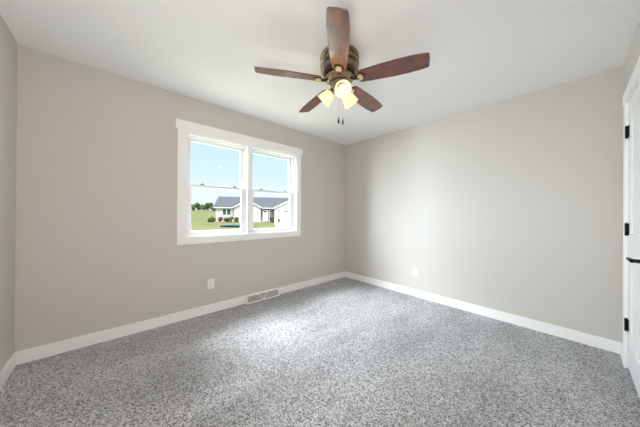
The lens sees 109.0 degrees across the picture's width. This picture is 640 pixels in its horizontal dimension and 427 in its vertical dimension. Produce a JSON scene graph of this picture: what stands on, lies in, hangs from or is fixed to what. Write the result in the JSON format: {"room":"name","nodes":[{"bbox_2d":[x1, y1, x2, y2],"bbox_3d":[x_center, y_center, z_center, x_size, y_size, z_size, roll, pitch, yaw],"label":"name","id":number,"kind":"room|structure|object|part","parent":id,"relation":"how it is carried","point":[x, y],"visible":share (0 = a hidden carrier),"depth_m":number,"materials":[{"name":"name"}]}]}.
{"room":"empty bedroom","nodes":[
{"label":"empty bedroom","id":0,"kind":"room"},
{"bbox_2d":[0,14,17,371],"bbox_3d":[-1.317,-0.060,0.528,0.140,2.440,3.121,1,0,-42],"label":"wall","id":1,"kind":"structure","parent":0,"point":[8,44],"depth_m":1.59,"materials":[{"name":"grey paint"}]},
{"bbox_2d":[0,353,15,389],"bbox_3d":[-1.264,1.110,0.571,0.014,0.100,3.107,1,0,-42],"label":"baseboard","id":2,"kind":"structure","parent":1,"relation":"attached to","point":[10,365],"depth_m":1.58,"materials":[{"name":"white paint"}]},
{"bbox_2d":[14,45,345,351],"bbox_3d":[-0.967,-0.050,3.041,4.027,2.440,0.140,1,0,-42],"label":"wall","id":3,"kind":"structure","parent":0,"point":[97,249],"depth_m":2.13,"materials":[{"name":"grey paint"}]},
{"bbox_2d":[14,271,344,364],"bbox_3d":[-0.924,1.120,2.980,3.747,0.100,0.014,1,0,-42],"label":"baseboard","id":4,"kind":"structure","parent":3,"relation":"attached to","point":[27,355],"depth_m":2.20,"materials":[{"name":"white paint"}]},
{"bbox_2d":[208,278,213,288],"bbox_3d":[-1.274,0.829,2.667,0.072,0.116,0.009,1,0,-42],"label":"wall outlet","id":5,"kind":"object","parent":3,"relation":"attached to","point":[210,281],"visible":1,"depth_m":2.66,"materials":[{"name":"white plastic"}]},
{"bbox_2d":[175,118,302,244],"bbox_3d":[-0.954,-0.322,3.032,1.686,1.346,0.159,1,0,-42],"label":"window","id":6,"kind":"structure","parent":3,"relation":"in","point":[188,132],"depth_m":2.91,"materials":[{"name":"white paint"}]},
{"bbox_3d":[-1.270,-0.570,2.813,0.653,0.560,0.030,1,0,-42],"label":"sash","id":7,"kind":"part","parent":6,"relation":"part of","materials":[{"name":"white plastic"}]},
{"bbox_3d":[-1.249,-0.040,2.785,0.653,0.572,0.030,1,0,-42],"label":"sash","id":8,"kind":"part","parent":6,"relation":"part of","materials":[{"name":"white plastic"}]},
{"bbox_3d":[-1.261,-0.304,2.801,0.697,1.136,0.090,1,0,-42],"label":"frame","id":9,"kind":"part","parent":6,"relation":"part of","materials":[{"name":"white plastic"}]},
{"bbox_3d":[-0.904,-0.946,2.983,1.686,0.098,0.024,1,0,-42],"label":"head casing","id":10,"kind":"part","parent":6,"relation":"part of","materials":[{"name":"white paint"}]},
{"bbox_3d":[-0.708,-0.565,3.320,0.669,0.560,0.030,1,0,-42],"label":"sash","id":11,"kind":"part","parent":6,"relation":"part of","materials":[{"name":"white plastic"}]},
{"bbox_3d":[-0.687,-0.035,3.292,0.669,0.572,0.030,1,0,-42],"label":"sash","id":12,"kind":"part","parent":6,"relation":"part of","materials":[{"name":"white plastic"}]},
{"bbox_3d":[-0.700,-0.299,3.308,0.713,1.136,0.090,1,0,-42],"label":"frame","id":13,"kind":"part","parent":6,"relation":"part of","materials":[{"name":"white plastic"}]},
{"bbox_2d":[245,288,279,303],"bbox_3d":[-0.770,1.120,3.095,0.483,0.101,0.051,1,0,-42],"label":"air vent","id":14,"kind":"object","parent":3,"relation":"in","point":[255,297],"visible":1,"depth_m":3.08,"materials":[{"name":"white metal"}]},
{"bbox_3d":[-0.774,1.121,3.099,0.463,0.090,0.027,1,0,-42],"label":"damper plate","id":15,"kind":"part","parent":14,"relation":"part of","materials":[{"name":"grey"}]},
{"bbox_2d":[0,277,639,426],"bbox_3d":[0.115,1.274,1.827,4.027,0.200,3.401,1,0,-42],"label":"floor","id":16,"kind":"structure","parent":0,"point":[341,352],"depth_m":1.67,"materials":[{"name":"grey carpet"}]},
{"bbox_2d":[0,0,639,144],"bbox_3d":[0.135,-1.366,1.834,4.027,0.200,3.401,1,0,-42],"label":"ceiling","id":17,"kind":"structure","parent":0,"point":[482,52],"depth_m":1.73,"materials":[{"name":"white paint"}]},
{"bbox_2d":[254,7,429,124],"bbox_3d":[0.167,-0.988,1.884,1.257,0.554,1.276,1,0,-42],"label":"ceiling fan","id":18,"kind":"object","parent":17,"relation":"hanging from","point":[339,62],"visible":1,"depth_m":1.73,"materials":[{"name":"brown wood"}]},
{"bbox_3d":[-0.242,-1.072,1.762,0.507,0.006,0.142,1,14,-12],"label":"blade","id":19,"kind":"part","parent":18,"relation":"part of","materials":[{"name":"brown wood"}]},
{"bbox_3d":[-0.050,-1.069,2.202,0.142,0.006,0.507,-16,8,-29],"label":"blade","id":20,"kind":"part","parent":18,"relation":"part of","materials":[{"name":"brown wood"}]},
{"bbox_3d":[0.043,-0.945,1.891,0.129,0.137,0.137,1,0,-42],"label":"lamp shade","id":21,"kind":"part","parent":18,"relation":"part of","materials":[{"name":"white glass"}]},
{"bbox_3d":[0.117,-1.070,1.443,0.142,0.006,0.507,15,1,6],"label":"blade","id":22,"kind":"part","parent":18,"relation":"part of","materials":[{"name":"brown wood"}]},
{"bbox_3d":[0.167,-0.962,1.751,0.052,0.058,0.058,1,0,-42],"label":"bulb","id":23,"kind":"part","parent":18,"relation":"part of","materials":[{"name":"white glass"}]},
{"bbox_3d":[0.167,-0.945,1.728,0.133,0.137,0.136,1,0,-42],"label":"lamp shade","id":24,"kind":"part","parent":18,"relation":"part of","materials":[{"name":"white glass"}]},
{"bbox_3d":[0.249,-0.943,1.917,0.137,0.137,0.128,1,0,-42],"label":"lamp shade","id":25,"kind":"part","parent":18,"relation":"part of","materials":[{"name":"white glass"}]},
{"bbox_3d":[0.428,-1.065,2.155,0.142,0.006,0.507,-19,-13,40],"label":"blade","id":26,"kind":"part","parent":18,"relation":"part of","materials":[{"name":"brown wood"}]},
{"bbox_3d":[0.531,-1.066,1.686,0.507,0.006,0.142,0,-15,24],"label":"blade","id":27,"kind":"part","parent":18,"relation":"part of","materials":[{"name":"brown wood"}]},
{"bbox_2d":[345,66,623,342],"bbox_3d":[1.568,-0.031,3.133,0.140,2.440,3.121,1,0,-42],"label":"wall","id":28,"kind":"structure","parent":0,"point":[514,205],"depth_m":2.48,"materials":[{"name":"grey paint"}]},
{"bbox_2d":[413,268,417,276],"bbox_3d":[1.355,0.845,3.247,0.009,0.116,0.072,1,0,-42],"label":"wall outlet","id":29,"kind":"object","parent":28,"relation":"attached to","point":[415,270],"visible":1,"depth_m":3.24,"materials":[{"name":"white plastic"}]},
{"bbox_2d":[345,271,621,353],"bbox_3d":[1.507,1.139,3.072,0.014,0.100,3.107,1,0,-42],"label":"baseboard","id":30,"kind":"structure","parent":28,"relation":"attached to","point":[580,337],"depth_m":2.48,"materials":[{"name":"white paint"}]},
{"bbox_2d":[624,19,639,222],"bbox_3d":[1.218,-0.041,0.620,4.027,2.440,0.140,1,0,-42],"label":"wall","id":31,"kind":"structure","parent":0,"point":[633,55],"depth_m":1.67,"materials":[{"name":"grey paint"}]},
{"bbox_2d":[620,343,622,360],"bbox_3d":[1.157,1.129,0.674,3.719,0.100,0.014,1,0,-42],"label":"baseboard","id":32,"kind":"structure","parent":31,"relation":"attached to","point":[621,344],"depth_m":1.87,"materials":[{"name":"white paint"}]},
{"bbox_2d":[622,56,639,397],"bbox_3d":[2.087,0.128,1.477,0.949,2.120,0.167,1,0,-42],"label":"door","id":33,"kind":"structure","parent":31,"relation":"in","point":[631,109],"depth_m":1.66,"materials":[{"name":"white paint"}]},
{"bbox_3d":[2.070,0.166,1.496,0.921,2.044,0.018,1,0,-42],"label":"casing","id":34,"kind":"part","parent":33,"relation":"part of","materials":[{"name":"white paint"}]},
{"bbox_3d":[2.076,-0.894,1.501,0.949,0.076,0.022,1,0,-42],"label":"head casing","id":35,"kind":"part","parent":33,"relation":"part of","materials":[{"name":"white paint"}]},
{"bbox_3d":[1.870,0.281,1.349,0.139,0.066,0.068,1,0,-42],"label":"lever handle","id":36,"kind":"part","parent":33,"relation":"part of","materials":[{"name":"black metal"}]},
{"label":"outside","id":37,"kind":"structure","parent":0,"visible":0},
{"bbox_2d":[191,210,276,230],"bbox_3d":[-49.626,0.224,134.357,220.000,3.200,260.000,1,0,-42],"label":"lawn","id":38,"kind":"structure","parent":37,"point":[199,218],"depth_m":38.93,"materials":[{"name":"green plant"}]},
{"bbox_2d":[195,203,200,209],"bbox_3d":[-63.205,-3.220,118.191,3.803,4.296,3.746,1,0,-42],"label":"tree","id":39,"kind":"object","parent":38,"relation":"on","point":[198,206],"visible":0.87,"depth_m":117.26,"materials":[{"name":"green plant"}]},
{"bbox_2d":[205,202,212,210],"bbox_3d":[-57.521,-3.181,118.132,3.986,4.555,3.833,1,0,-42],"label":"tree","id":40,"kind":"object","parent":38,"relation":"on","point":[209,205],"visible":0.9,"depth_m":116.94,"materials":[{"name":"green plant"}]},
{"bbox_2d":[207,217,215,221],"bbox_3d":[-20.845,1.266,43.851,1.391,1.125,1.461,0,0,2],"label":"shrub","id":41,"kind":"object","parent":38,"relation":"on","point":[211,219],"visible":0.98,"depth_m":43.37,"materials":[{"name":"green plant"}]},
{"bbox_2d":[220,224,239,226],"bbox_3d":[-11.416,1.673,28.998,2.496,0.414,0.459,0,0,0],"label":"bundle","id":42,"kind":"object","parent":38,"relation":"on","point":[225,225],"visible":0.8,"depth_m":28.85,"materials":[{"name":"green plastic"}]},
{"bbox_3d":[-11.091,1.539,29.006,1.800,0.140,0.420,0,0,0],"label":"lid","id":43,"kind":"part","parent":42,"relation":"part of","materials":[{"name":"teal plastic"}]},
{"bbox_2d":[213,196,288,221],"bbox_3d":[-12.070,-0.818,49.940,19.550,5.360,12.840,0,0,-12],"label":"house","id":44,"kind":"structure","parent":38,"relation":"on","point":[264,208],"depth_m":45.71,"materials":[{"name":"white"}]},
{"bbox_3d":[-18.570,-0.225,45.380,1.400,1.150,0.020,0,0,-12],"label":"pane","id":45,"kind":"part","parent":44,"relation":"part of","materials":[{"name":"grey glass"}]},
{"bbox_3d":[-11.241,0.485,46.949,1.100,2.150,0.065,0,0,-12],"label":"door","id":46,"kind":"part","parent":44,"relation":"part of","materials":[{"name":"white"}]},
{"bbox_3d":[-4.964,0.652,45.301,4.850,2.400,0.059,0,0,-12],"label":"garage door","id":47,"kind":"part","parent":44,"relation":"part of","materials":[{"name":"white"}]},
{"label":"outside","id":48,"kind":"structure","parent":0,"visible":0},
{"bbox_2d":[274,222,288,226],"bbox_3d":[-3.640,1.927,38.444,7.800,0.130,13.980,0,0,-12],"label":"driveway","id":49,"kind":"structure","parent":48,"point":[281,224],"depth_m":36.29,"materials":[{"name":"beige concrete"}]}
]}

